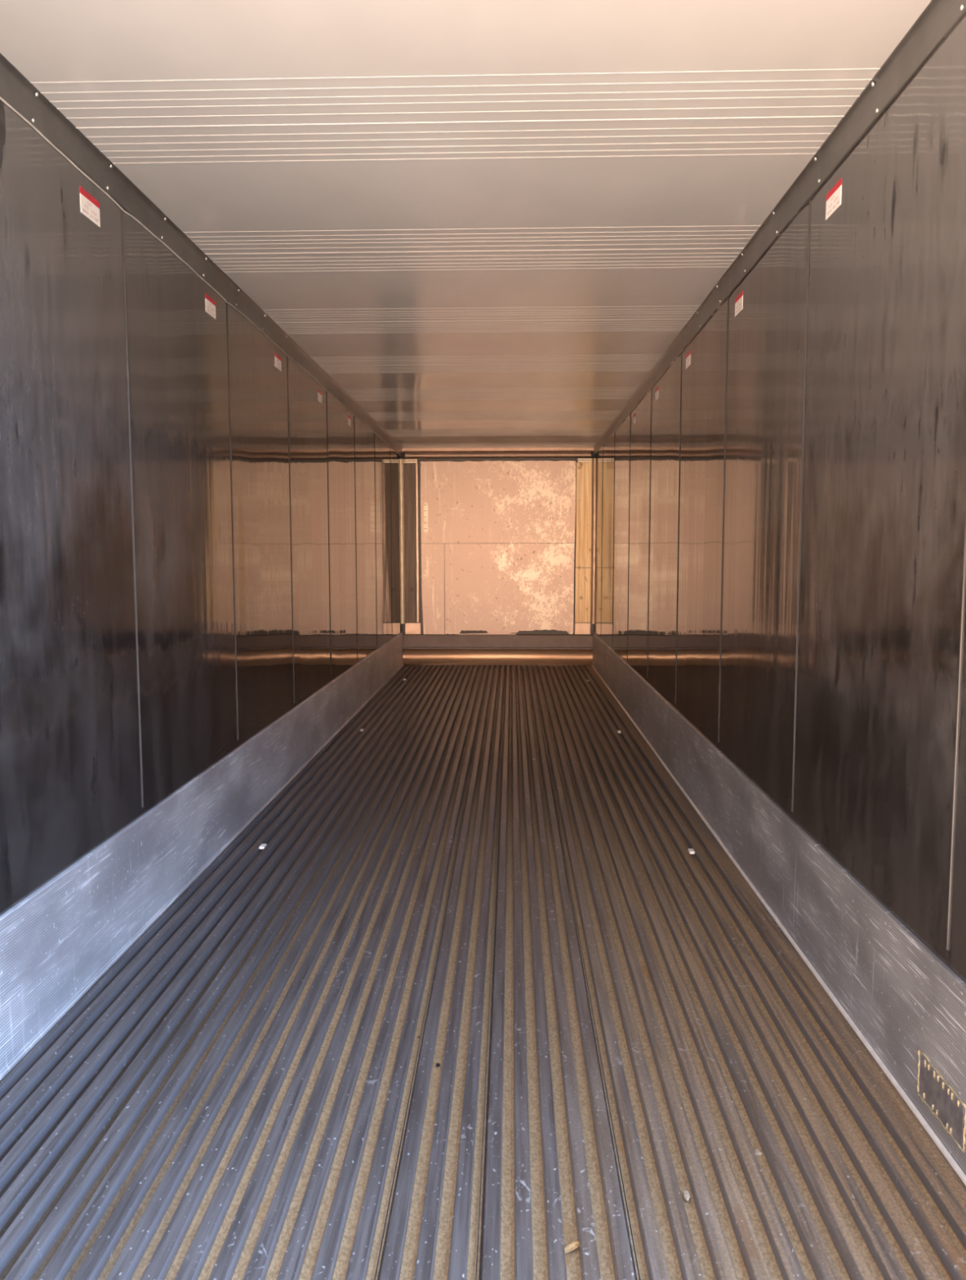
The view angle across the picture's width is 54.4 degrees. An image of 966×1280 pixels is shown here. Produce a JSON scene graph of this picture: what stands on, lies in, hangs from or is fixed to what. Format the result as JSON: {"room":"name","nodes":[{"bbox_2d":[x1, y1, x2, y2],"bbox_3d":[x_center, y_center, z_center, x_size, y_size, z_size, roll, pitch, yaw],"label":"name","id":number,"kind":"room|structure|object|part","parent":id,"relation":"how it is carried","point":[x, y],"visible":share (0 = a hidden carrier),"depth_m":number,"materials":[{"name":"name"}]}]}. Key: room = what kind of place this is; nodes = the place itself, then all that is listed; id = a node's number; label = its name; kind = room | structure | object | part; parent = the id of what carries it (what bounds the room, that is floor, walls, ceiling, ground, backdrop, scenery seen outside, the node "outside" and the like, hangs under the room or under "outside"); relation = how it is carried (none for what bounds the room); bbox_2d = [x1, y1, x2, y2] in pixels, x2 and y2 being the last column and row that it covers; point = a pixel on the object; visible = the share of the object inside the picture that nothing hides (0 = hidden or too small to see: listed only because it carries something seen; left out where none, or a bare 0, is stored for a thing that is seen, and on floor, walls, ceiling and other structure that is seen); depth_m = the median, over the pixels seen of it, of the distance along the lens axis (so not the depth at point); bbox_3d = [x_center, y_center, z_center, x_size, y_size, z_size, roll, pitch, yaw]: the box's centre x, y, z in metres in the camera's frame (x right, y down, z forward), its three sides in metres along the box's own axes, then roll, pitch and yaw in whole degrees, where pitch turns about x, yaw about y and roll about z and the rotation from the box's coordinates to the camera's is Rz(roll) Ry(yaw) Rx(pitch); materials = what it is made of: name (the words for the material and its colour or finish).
{"room":"cargo space","nodes":[
{"label":"cargo space","id":0,"kind":"room"},
{"bbox_2d":[0,99,403,915],"bbox_3d":[-1.194,-0.510,6.539,0.064,2.780,10.638,0,5,2],"label":"wall","id":1,"kind":"structure","parent":0,"point":[195,544],"depth_m":3.45,"materials":[{"name":"grey metal"}]},
{"bbox_2d":[80,186,100,227],"bbox_3d":[-1.269,-1.399,3.042,0.002,0.079,0.140,0,5,2],"label":"warning sticker","id":2,"kind":"object","parent":1,"relation":"attached to","point":[90,206],"visible":1,"depth_m":3.04,"materials":[{"name":"white paper"}]},
{"bbox_2d":[0,631,403,1080],"bbox_3d":[-1.159,0.583,6.542,0.018,0.423,10.448,0,5,2],"label":"baseboard","id":3,"kind":"structure","parent":1,"relation":"attached to","point":[59,940],"depth_m":3.44,"materials":[{"name":"metal"}]},
{"bbox_2d":[0,53,404,458],"bbox_3d":[-1.144,-1.827,6.387,0.050,0.128,10.578,0,5,2],"label":"trim","id":4,"kind":"structure","parent":1,"relation":"attached to","point":[20,95],"depth_m":3.43,"materials":[{"name":"grey metal"}]},
{"bbox_2d":[204,293,215,319],"bbox_3d":[-1.233,-1.510,4.260,0.002,0.079,0.140,0,5,2],"label":"warning sticker","id":5,"kind":"object","parent":1,"relation":"attached to","point":[210,303],"visible":1,"depth_m":4.25,"materials":[{"name":"white paper"}]},
{"bbox_2d":[275,353,280,370],"bbox_3d":[-1.195,-1.622,5.490,0.002,0.079,0.140,0,5,2],"label":"warning sticker","id":6,"kind":"object","parent":1,"relation":"attached to","point":[277,359],"visible":1,"depth_m":5.49,"materials":[{"name":"white paper"}]},
{"bbox_2d":[317,389,322,404],"bbox_3d":[-1.159,-1.732,6.696,0.002,0.079,0.140,0,5,2],"label":"warning sticker","id":7,"kind":"object","parent":1,"relation":"attached to","point":[319,393],"visible":1,"depth_m":6.70,"materials":[{"name":"white paper"}]},
{"bbox_2d":[347,415,351,426],"bbox_3d":[-1.122,-1.842,7.909,0.002,0.079,0.140,0,5,2],"label":"warning sticker","id":8,"kind":"object","parent":1,"relation":"attached to","point":[348,416],"visible":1,"depth_m":7.92,"materials":[{"name":"white paper"}]},
{"bbox_2d":[400,458,405,623],"bbox_3d":[-0.994,-1.219,11.701,0.031,2.032,0.100,0,5,2],"label":"trim","id":9,"kind":"structure","parent":1,"relation":"attached to","point":[402,460],"depth_m":11.66,"materials":[{"name":"metal"}]},
{"bbox_2d":[0,0,931,448],"bbox_3d":[0.022,-1.928,6.343,2.503,0.082,10.578,0,5,2],"label":"ceiling","id":10,"kind":"structure","parent":0,"point":[488,223],"depth_m":3.09,"materials":[{"name":"white metal"}]},
{"bbox_2d":[0,665,965,1279],"bbox_3d":[0.025,0.834,6.594,2.383,0.090,10.578,0,5,2],"label":"floor","id":11,"kind":"structure","parent":0,"point":[488,837],"depth_m":2.60,"materials":[{"name":"metal"}]},
{"bbox_2d":[258,843,266,848],"bbox_3d":[-1.052,0.987,4.498,0.025,0.012,0.048,0,5,2],"label":"clip","id":12,"kind":"object","parent":11,"relation":"on","point":[262,846],"visible":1,"depth_m":4.48,"materials":[{"name":"white plastic"}]},
{"bbox_2d":[564,1240,579,1253],"bbox_3d":[0.177,1.240,1.915,0.068,0.011,0.018,-3,6,-28],"label":"dry leaf","id":13,"kind":"object","parent":11,"relation":"on","point":[571,1246],"visible":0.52,"depth_m":1.92,"materials":[{"name":"beige plant"}]},
{"bbox_2d":[682,1190,689,1201],"bbox_3d":[0.448,1.222,2.069,0.016,0.009,0.034,0,5,2],"label":"crumb","id":14,"kind":"object","parent":11,"relation":"on","point":[686,1193],"visible":1,"depth_m":2.06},
{"bbox_2d":[687,848,694,853],"bbox_3d":[0.977,0.992,4.415,0.025,0.012,0.048,0,5,2],"label":"clip","id":15,"kind":"object","parent":11,"relation":"on","point":[691,851],"visible":1,"depth_m":4.40,"materials":[{"name":"white plastic"}]},
{"bbox_2d":[753,1148,761,1155],"bbox_3d":[0.651,1.214,2.231,0.020,0.006,0.021,0,5,2],"label":"crumb","id":16,"kind":"object","parent":11,"relation":"on","point":[757,1152],"visible":0.87,"depth_m":2.23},
{"bbox_2d":[403,457,592,667],"bbox_3d":[0.184,-1.028,11.773,2.503,2.860,0.080,0,5,2],"label":"wall","id":17,"kind":"structure","parent":0,"point":[420,613],"depth_m":11.73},
{"bbox_2d":[403,459,417,622],"bbox_3d":[-0.893,-1.226,11.717,0.165,2.021,0.060,0,5,2],"label":"board","id":18,"kind":"object","parent":17,"relation":"attached to","point":[410,524],"depth_m":11.70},
{"bbox_3d":[-0.894,-2.210,11.628,0.165,0.045,0.060,0,5,2],"label":"spacer strip","id":19,"kind":"part","parent":18,"relation":"part of","materials":[{"name":"beige wood"}]},
{"bbox_2d":[404,622,421,634],"bbox_3d":[-0.877,-0.145,11.818,0.196,0.142,0.055,0,5,2],"label":"plate","id":20,"kind":"object","parent":17,"relation":"attached to","point":[410,628],"visible":1,"depth_m":11.79,"materials":[{"name":"white metal"}]},
{"bbox_2d":[415,463,418,622],"bbox_3d":[-0.816,-1.203,11.721,0.021,1.969,0.052,0,5,2],"label":"strip","id":21,"kind":"object","parent":17,"relation":"attached to","point":[416,464],"visible":1,"depth_m":11.71,"materials":[{"name":"beige wood"}]},
{"bbox_2d":[421,543,444,635],"bbox_3d":[-0.623,-0.634,11.754,0.287,1.135,0.072,0,5,2],"label":"sheet","id":22,"kind":"object","parent":17,"relation":"attached to","point":[432,554],"visible":1,"depth_m":11.71,"materials":[{"name":"beige wood"}]},
{"bbox_2d":[402,648,592,665],"bbox_3d":[0.183,0.215,11.783,2.383,0.200,0.125,0,5,2],"label":"baseboard","id":23,"kind":"structure","parent":17,"relation":"attached to","point":[410,656],"depth_m":11.73,"materials":[{"name":"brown metal"}]},
{"bbox_2d":[402,634,592,649],"bbox_3d":[0.183,0.023,11.772,2.383,0.183,0.112,0,5,2],"label":"trim","id":24,"kind":"structure","parent":17,"relation":"attached to","point":[482,642],"depth_m":11.75,"materials":[{"name":"grey metal"}]},
{"bbox_2d":[457,633,515,634],"bbox_3d":[0.054,-0.076,11.741,0.720,0.018,0.011,0,5,2],"label":"sheet splinter","id":25,"kind":"object","parent":24,"relation":"on","point":[458,633],"visible":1,"depth_m":11.73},
{"bbox_2d":[420,460,575,543],"bbox_3d":[0.185,-1.703,11.631,1.912,1.008,0.075,0,5,2],"label":"sheet","id":26,"kind":"object","parent":17,"relation":"attached to","point":[529,501],"visible":1,"depth_m":11.60,"materials":[{"name":"beige wood"}]},
{"bbox_2d":[401,447,595,458],"bbox_3d":[0.180,-2.303,11.582,2.383,0.124,0.070,0,5,2],"label":"trim","id":27,"kind":"structure","parent":17,"relation":"attached to","point":[530,452],"depth_m":11.57,"materials":[{"name":"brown metal"}]},
{"bbox_2d":[444,543,573,634],"bbox_3d":[0.328,-0.635,11.725,1.607,1.130,0.072,0,5,2],"label":"sheet","id":28,"kind":"object","parent":17,"relation":"attached to","point":[490,588],"visible":1,"depth_m":11.69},
{"bbox_2d":[573,622,590,634],"bbox_3d":[1.243,-0.141,11.754,0.196,0.142,0.055,0,5,2],"label":"plate","id":29,"kind":"object","parent":17,"relation":"attached to","point":[580,628],"visible":1,"depth_m":11.73,"materials":[{"name":"white metal"}]},
{"bbox_2d":[574,568,591,622],"bbox_3d":[1.244,-0.557,11.718,0.190,0.678,0.051,0,5,2],"label":"strip","id":30,"kind":"object","parent":17,"relation":"attached to","point":[583,575],"visible":1,"depth_m":11.69,"materials":[{"name":"beige wood"}]},
{"bbox_2d":[575,462,591,567],"bbox_3d":[1.244,-1.541,11.629,0.188,1.287,0.050,0,5,2],"label":"strip","id":31,"kind":"object","parent":17,"relation":"attached to","point":[584,470],"visible":1,"depth_m":11.60,"materials":[{"name":"beige wood"}]},
{"bbox_2d":[577,458,591,462],"bbox_3d":[1.250,-2.207,11.563,0.175,0.045,0.060,0,5,2],"label":"strip","id":32,"kind":"object","parent":17,"relation":"attached to","point":[579,460],"visible":1,"depth_m":11.54,"materials":[{"name":"beige wood"}]},
{"bbox_2d":[592,13,965,983],"bbox_3d":[1.244,-0.506,6.465,0.064,2.780,10.638,0,5,2],"label":"wall","id":33,"kind":"structure","parent":0,"point":[780,533],"depth_m":2.96,"materials":[{"name":"grey metal"}]},
{"bbox_2d":[590,457,595,623],"bbox_3d":[1.357,-1.216,11.630,0.031,2.032,0.100,0,5,2],"label":"trim","id":34,"kind":"structure","parent":33,"relation":"attached to","point":[593,459],"depth_m":11.60,"materials":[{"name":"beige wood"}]},
{"bbox_2d":[632,413,635,425],"bbox_3d":[1.258,-1.837,7.827,0.002,0.079,0.140,0,5,2],"label":"warning sticker","id":35,"kind":"object","parent":33,"relation":"attached to","point":[633,415],"visible":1,"depth_m":7.83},
{"bbox_2d":[654,387,657,401],"bbox_3d":[1.221,-1.726,6.609,0.002,0.079,0.140,0,5,2],"label":"warning sticker","id":36,"kind":"object","parent":33,"relation":"attached to","point":[656,389],"visible":1,"depth_m":6.60,"materials":[{"name":"white paper"}]},
{"bbox_2d":[685,350,690,368],"bbox_3d":[1.186,-1.620,5.437,0.002,0.079,0.140,0,5,2],"label":"warning sticker","id":37,"kind":"object","parent":33,"relation":"attached to","point":[688,355],"visible":1,"depth_m":5.44,"materials":[{"name":"white paper"}]},
{"bbox_2d":[734,290,742,316],"bbox_3d":[1.149,-1.510,4.227,0.002,0.079,0.140,0,5,2],"label":"warning sticker","id":38,"kind":"object","parent":33,"relation":"attached to","point":[739,300],"visible":1,"depth_m":4.23,"materials":[{"name":"white paper"}]},
{"bbox_2d":[591,0,965,457],"bbox_3d":[1.188,-1.824,6.317,0.050,0.128,10.578,0,5,2],"label":"trim","id":39,"kind":"structure","parent":33,"relation":"attached to","point":[939,18],"depth_m":3.00,"materials":[{"name":"grey metal"}]},
{"bbox_2d":[591,631,965,1185],"bbox_3d":[1.204,0.586,6.470,0.021,0.423,10.448,0,5,2],"label":"baseboard","id":40,"kind":"structure","parent":33,"relation":"attached to","point":[900,998],"depth_m":2.97,"materials":[{"name":"metal"}]},
{"bbox_2d":[916,1048,965,1152],"bbox_3d":[1.073,1.076,2.208,0.007,0.121,0.248,0,5,2],"label":"repair patch","id":41,"kind":"object","parent":40,"relation":"attached to","point":[948,1108],"visible":1,"depth_m":2.20,"materials":[{"name":"grey metal"}]},
{"bbox_2d":[825,177,841,220],"bbox_3d":[1.111,-1.397,2.984,0.002,0.079,0.140,0,5,2],"label":"warning sticker","id":42,"kind":"object","parent":33,"relation":"attached to","point":[833,196],"visible":1,"depth_m":2.98,"materials":[{"name":"white paper"}]}
]}

